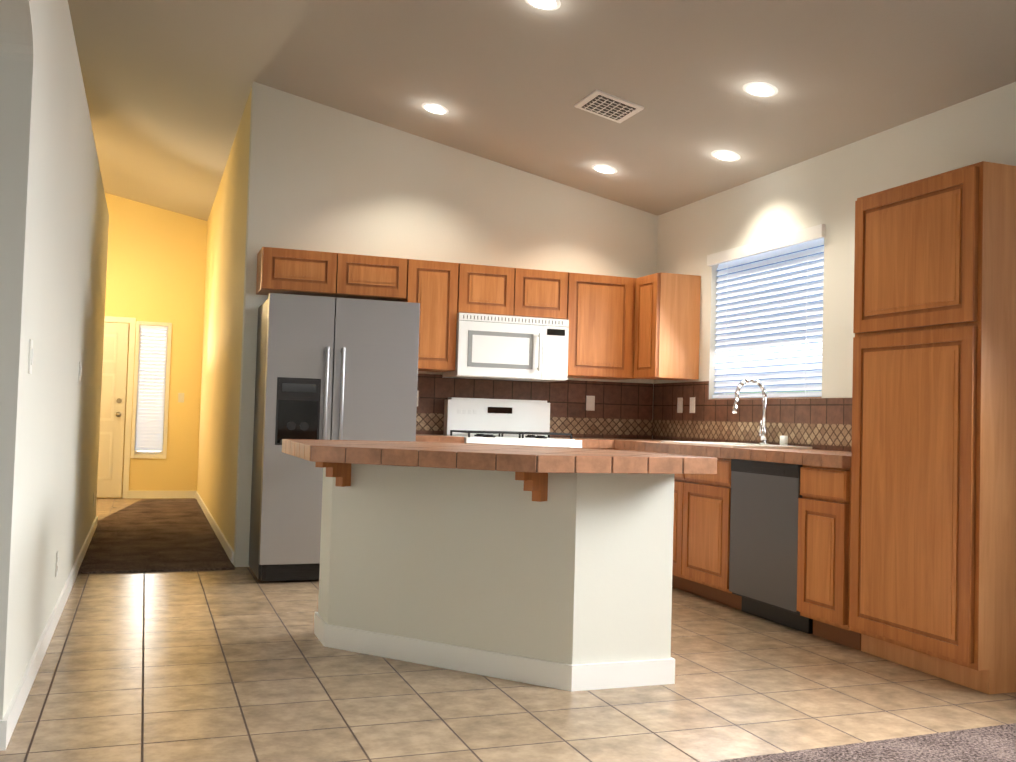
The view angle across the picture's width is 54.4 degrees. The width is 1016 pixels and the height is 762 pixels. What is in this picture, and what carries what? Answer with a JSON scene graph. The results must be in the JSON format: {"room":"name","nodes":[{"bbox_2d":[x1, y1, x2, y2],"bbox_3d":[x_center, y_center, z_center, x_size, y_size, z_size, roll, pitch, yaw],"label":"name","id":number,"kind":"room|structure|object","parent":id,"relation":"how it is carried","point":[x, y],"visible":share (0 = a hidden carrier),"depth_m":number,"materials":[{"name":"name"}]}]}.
{"room":"kitchen","nodes":[
{"label":"kitchen","id":0,"kind":"room"},
{"bbox_2d":[78,499,234,573],"bbox_3d":[-3.199,1.312,8.930,0.979,0.022,5.300,2,-2,-20],"label":"floor","id":1,"kind":"structure","parent":0,"point":[156,535],"depth_m":7.79,"materials":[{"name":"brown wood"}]},
{"bbox_2d":[0,498,1015,761],"bbox_3d":[-1.161,1.209,4.619,6.900,0.001,15.800,2,-2,-20],"label":"floor","id":2,"kind":"structure","parent":0,"point":[240,664],"depth_m":3.79,"materials":[{"name":"beige tile"}]},
{"bbox_2d":[248,293,419,580],"bbox_3d":[-1.161,0.372,6.552,0.960,1.785,0.773,2,-2,-20],"label":"refrigerator","id":3,"kind":"object","parent":2,"relation":"on","point":[332,368],"visible":0.58,"depth_m":6.21,"materials":[{"name":"grey metal"}]},
{"bbox_2d":[314,462,674,690],"bbox_3d":[-0.160,0.793,4.409,1.364,0.871,1.272,2,-2,-20],"label":"kitchen island","id":4,"kind":"object","parent":2,"relation":"on","point":[562,581],"visible":0.85,"depth_m":4.08,"materials":[{"name":"paint"}]},
{"bbox_2d":[282,439,716,473],"bbox_3d":[-0.139,0.324,4.341,1.488,0.064,1.538,2,-2,-20],"label":"island countertop","id":5,"kind":"structure","parent":4,"relation":"on","point":[512,458],"depth_m":3.83,"materials":[{"name":"brown tile"}]},
{"bbox_2d":[443,397,581,447],"bbox_3d":[0.016,0.729,7.022,0.852,1.205,0.703,2,-2,-20],"label":"gas range","id":6,"kind":"object","parent":2,"relation":"on","point":[499,421],"visible":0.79,"depth_m":7.22,"materials":[{"name":"white metal"}]},
{"bbox_2d":[657,452,741,609],"bbox_3d":[1.390,0.903,6.219,0.630,0.874,0.967,2,-2,-20],"label":"base cabinet","id":7,"kind":"object","parent":2,"relation":"on","point":[701,536],"visible":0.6,"depth_m":5.92,"materials":[{"name":"brown wood"}]},
{"bbox_2d":[729,459,812,633],"bbox_3d":[1.646,0.883,5.459,0.580,0.872,0.630,2,-2,-20],"label":"dishwasher","id":8,"kind":"object","parent":2,"relation":"on","point":[765,496],"visible":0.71,"depth_m":5.34,"materials":[{"name":"grey metal"}]},
{"bbox_2d":[797,465,860,650],"bbox_3d":[1.838,0.870,4.997,0.630,0.874,0.364,2,-2,-20],"label":"base cabinet","id":9,"kind":"object","parent":2,"relation":"on","point":[823,554],"visible":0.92,"depth_m":4.87,"materials":[{"name":"brown wood"}]},
{"bbox_2d":[849,161,1015,693],"bbox_3d":[2.059,0.203,4.489,0.616,2.180,0.770,2,-2,-20],"label":"pantry cabinet","id":10,"kind":"object","parent":2,"relation":"on","point":[932,587],"visible":0.98,"depth_m":4.22,"materials":[{"name":"brown wood"}]},
{"bbox_3d":[-0.583,0.871,6.865,0.355,0.874,0.630,2,-2,-20],"label":"base cabinet","id":11,"kind":"object","parent":2,"relation":"on","visible":0},
{"bbox_2d":[416,434,463,442],"bbox_3d":[-0.569,0.407,6.879,0.355,0.060,0.641,2,-2,-20],"label":"countertop","id":12,"kind":"structure","parent":11,"relation":"on","point":[432,438],"depth_m":6.59,"materials":[{"name":"tile"}]},
{"bbox_3d":[1.031,0.929,7.198,0.630,0.874,1.113,2,-2,-20],"label":"base cabinet","id":13,"kind":"object","parent":2,"relation":"on","visible":0},
{"bbox_2d":[550,437,850,467],"bbox_3d":[1.255,0.434,6.245,0.905,0.060,3.085,2,-2,-20],"label":"countertop","id":14,"kind":"structure","parent":13,"relation":"on","point":[828,458],"depth_m":5.65,"materials":[{"name":"tile"}]},
{"bbox_2d":[661,441,811,448],"bbox_3d":[1.412,0.491,6.210,0.555,0.194,0.850,2,-2,-20],"label":"sink","id":15,"kind":"object","parent":14,"relation":"in","point":[736,445],"visible":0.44,"depth_m":6.04,"materials":[{"name":"white ceramic"}]},
{"bbox_2d":[780,436,787,444],"bbox_3d":[1.708,0.368,6.119,0.047,0.059,0.048,2,-2,-20],"label":"cup","id":16,"kind":"object","parent":15,"relation":"on","point":[783,440],"visible":1,"depth_m":6.10,"materials":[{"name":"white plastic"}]},
{"bbox_2d":[732,378,768,443],"bbox_3d":[1.539,0.190,6.289,0.270,0.418,0.089,2,-2,-20],"label":"faucet","id":17,"kind":"object","parent":14,"relation":"on","point":[763,433],"visible":1,"depth_m":6.29,"materials":[{"name":"silver metal"}]},
{"bbox_2d":[0,0,1015,719],"bbox_3d":[-1.104,-0.815,4.694,6.740,4.051,15.640,2,-2,-20],"label":"wall","id":18,"kind":"structure","parent":0,"point":[82,254],"depth_m":6.88,"materials":[{"name":"paint"}]},
{"bbox_2d":[28,339,33,373],"bbox_3d":[-1.624,-0.083,3.365,0.009,0.115,0.070,2,-2,-20],"label":"light switch","id":19,"kind":"object","parent":18,"relation":"attached to","point":[30,362],"depth_m":3.34,"materials":[{"name":"white plastic"}]},
{"bbox_2d":[55,551,58,576],"bbox_3d":[-2.184,0.886,4.785,0.009,0.115,0.070,2,-2,-20],"label":"outlet","id":20,"kind":"object","parent":18,"relation":"attached to","point":[57,557],"depth_m":4.76,"materials":[{"name":"white plastic"}]},
{"bbox_2d":[78,362,81,381],"bbox_3d":[-2.535,-0.055,5.854,0.009,0.115,0.115,2,-2,-20],"label":"light switch","id":21,"kind":"object","parent":18,"relation":"attached to","point":[80,368],"depth_m":5.82,"materials":[{"name":"white plastic"}]},
{"bbox_2d":[97,316,135,497],"bbox_3d":[-4.908,0.293,11.405,1.060,2.125,0.125,2,-2,-20],"label":"front door","id":22,"kind":"structure","parent":18,"relation":"in","point":[112,413],"depth_m":11.55,"materials":[{"name":"white paint"}]},
{"bbox_2d":[0,491,233,750],"bbox_3d":[-0.831,1.179,4.797,5.283,0.090,16.077,3,-2,-27],"label":"baseboard","id":23,"kind":"structure","parent":18,"relation":"attached to","point":[8,722],"depth_m":4.71,"materials":[{"name":"white"}]},
{"bbox_2d":[130,321,171,458],"bbox_3d":[-4.248,0.108,11.764,0.400,1.620,0.118,2,-2,-20],"label":"sidelight window","id":24,"kind":"structure","parent":18,"relation":"in","point":[162,454],"depth_m":11.74,"materials":[{"name":"white"}]},
{"bbox_2d":[135,325,166,450],"bbox_3d":[-4.245,0.088,11.760,0.304,1.493,0.040,2,-2,-20],"label":"window blinds","id":25,"kind":"object","parent":24,"relation":"attached to","point":[149,437],"visible":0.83,"depth_m":11.76,"materials":[{"name":"white plastic"}]},
{"bbox_2d":[178,393,183,402],"bbox_3d":[-3.915,0.200,11.834,0.070,0.115,0.009,2,-2,-20],"label":"light switch","id":26,"kind":"object","parent":18,"relation":"attached to","point":[180,395],"depth_m":11.83,"materials":[{"name":"white plastic"}]},
{"bbox_2d":[256,247,406,301],"bbox_3d":[-1.216,-0.723,6.822,0.977,0.280,0.360,2,-2,-20],"label":"upper cabinet","id":27,"kind":"object","parent":18,"relation":"attached to","point":[309,273],"visible":1,"depth_m":6.66,"materials":[{"name":"brown wood"}]},
{"bbox_2d":[400,259,457,371],"bbox_3d":[-0.589,-0.457,7.044,0.367,0.760,0.360,2,-2,-20],"label":"upper cabinet","id":28,"kind":"object","parent":18,"relation":"attached to","point":[432,288],"visible":0.71,"depth_m":6.88,"materials":[{"name":"brown wood"}]},
{"bbox_2d":[457,263,567,319],"bbox_3d":[-0.015,-0.637,7.259,0.837,0.350,0.360,2,-2,-20],"label":"upper cabinet","id":29,"kind":"object","parent":18,"relation":"attached to","point":[498,290],"visible":0.9,"depth_m":7.09,"materials":[{"name":"brown wood"}]},
{"bbox_2d":[442,313,568,381],"bbox_3d":[-0.010,-0.236,7.204,0.836,0.445,0.420,2,-2,-20],"label":"microwave","id":30,"kind":"object","parent":29,"relation":"attached to","point":[501,347],"visible":1,"depth_m":7.04,"materials":[{"name":"white plastic"}]},
{"bbox_2d":[586,396,594,410],"bbox_3d":[0.640,0.172,7.653,0.070,0.115,0.009,2,-2,-20],"label":"outlet","id":31,"kind":"object","parent":18,"relation":"attached to","point":[590,403],"depth_m":7.65,"materials":[{"name":"white plastic"}]},
{"bbox_2d":[566,272,635,379],"bbox_3d":[0.648,-0.405,7.496,0.582,0.760,0.360,2,-2,-20],"label":"upper cabinet","id":32,"kind":"object","parent":18,"relation":"attached to","point":[601,313],"visible":0.81,"depth_m":7.32,"materials":[{"name":"brown wood"}]},
{"bbox_2d":[416,374,851,451],"bbox_3d":[0.703,0.162,6.054,2.158,0.441,3.079,2,-2,-20],"label":"backsplash","id":33,"kind":"structure","parent":18,"relation":"attached to","point":[624,410],"depth_m":7.30,"materials":[{"name":"tile"}]},
{"bbox_2d":[633,272,700,379],"bbox_3d":[1.178,-0.395,7.344,0.360,0.760,0.344,2,-2,-20],"label":"upper cabinet","id":34,"kind":"object","parent":18,"relation":"attached to","point":[667,328],"visible":1,"depth_m":7.20,"materials":[{"name":"brown wood"}]},
{"bbox_2d":[677,398,682,412],"bbox_3d":[1.295,0.182,7.443,0.009,0.115,0.070,2,-2,-20],"label":"outlet","id":35,"kind":"object","parent":18,"relation":"attached to","point":[679,400],"depth_m":7.44,"materials":[{"name":"white plastic"}]},
{"bbox_2d":[689,397,694,412],"bbox_3d":[1.356,0.178,7.274,0.009,0.115,0.070,2,-2,-20],"label":"outlet","id":36,"kind":"object","parent":18,"relation":"attached to","point":[692,399],"depth_m":7.26,"materials":[{"name":"white plastic"}]},
{"bbox_2d":[707,224,825,397],"bbox_3d":[1.693,-0.408,6.529,0.100,1.030,1.290,2,-2,-20],"label":"window blinds","id":37,"kind":"object","parent":18,"relation":"attached to","point":[769,317],"visible":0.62,"depth_m":6.47,"materials":[{"name":"white plastic"}]},
{"bbox_2d":[719,391,821,398],"bbox_3d":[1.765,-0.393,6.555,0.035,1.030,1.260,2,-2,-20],"label":"window sill","id":38,"kind":"structure","parent":18,"relation":"in","point":[772,393],"depth_m":6.50,"materials":[{"name":"white"}]},
{"bbox_2d":[68,0,1015,220],"bbox_3d":[-1.065,-2.211,4.747,6.900,1.486,15.800,2,-2,-20],"label":"ceiling","id":39,"kind":"structure","parent":0,"point":[168,84],"depth_m":5.88,"materials":[{"name":"paint"}]},
{"bbox_2d":[421,103,448,114],"bbox_3d":[-0.488,-1.824,6.621,0.184,0.038,0.188,3,-2,-29],"label":"recessed light","id":40,"kind":"object","parent":39,"relation":"in","point":[431,107],"depth_m":6.61,"materials":[{"name":"white glass"}]},
{"bbox_2d":[525,0,560,10],"bbox_3d":[0.168,-1.869,4.859,0.184,0.038,0.188,3,-2,-29],"label":"recessed light","id":41,"kind":"object","parent":39,"relation":"in","point":[547,5],"depth_m":4.88,"materials":[{"name":"white glass"}]},
{"bbox_2d":[592,164,616,173],"bbox_3d":[0.693,-1.520,7.088,0.184,0.038,0.188,3,-2,-29],"label":"recessed light","id":42,"kind":"object","parent":39,"relation":"in","point":[602,168],"depth_m":7.07,"materials":[{"name":"white glass"}]},
{"bbox_2d":[574,90,643,122],"bbox_3d":[0.608,-1.654,5.963,0.316,0.073,0.320,2,-2,-20],"label":"ceiling vent","id":43,"kind":"object","parent":39,"relation":"in","point":[607,106],"visible":1,"depth_m":5.84,"materials":[{"name":"white metal"}]},
{"bbox_2d":[711,150,740,160],"bbox_3d":[1.399,-1.447,6.343,0.184,0.038,0.188,3,-2,-29],"label":"recessed light","id":44,"kind":"object","parent":39,"relation":"in","point":[724,155],"depth_m":6.33,"materials":[{"name":"white glass"}]},
{"bbox_2d":[743,81,777,96],"bbox_3d":[1.356,-1.566,5.307,0.184,0.038,0.188,3,-2,-29],"label":"recessed light","id":45,"kind":"object","parent":39,"relation":"in","point":[761,89],"depth_m":5.30,"materials":[{"name":"white glass"}]},
{"bbox_2d":[711,723,1015,761],"bbox_3d":[0.375,1.086,0.210,6.550,0.022,6.260,2,-2,-20],"label":"floor","id":46,"kind":"structure","parent":0,"point":[997,743],"depth_m":3.25,"materials":[{"name":"grey carpet"}]}
]}

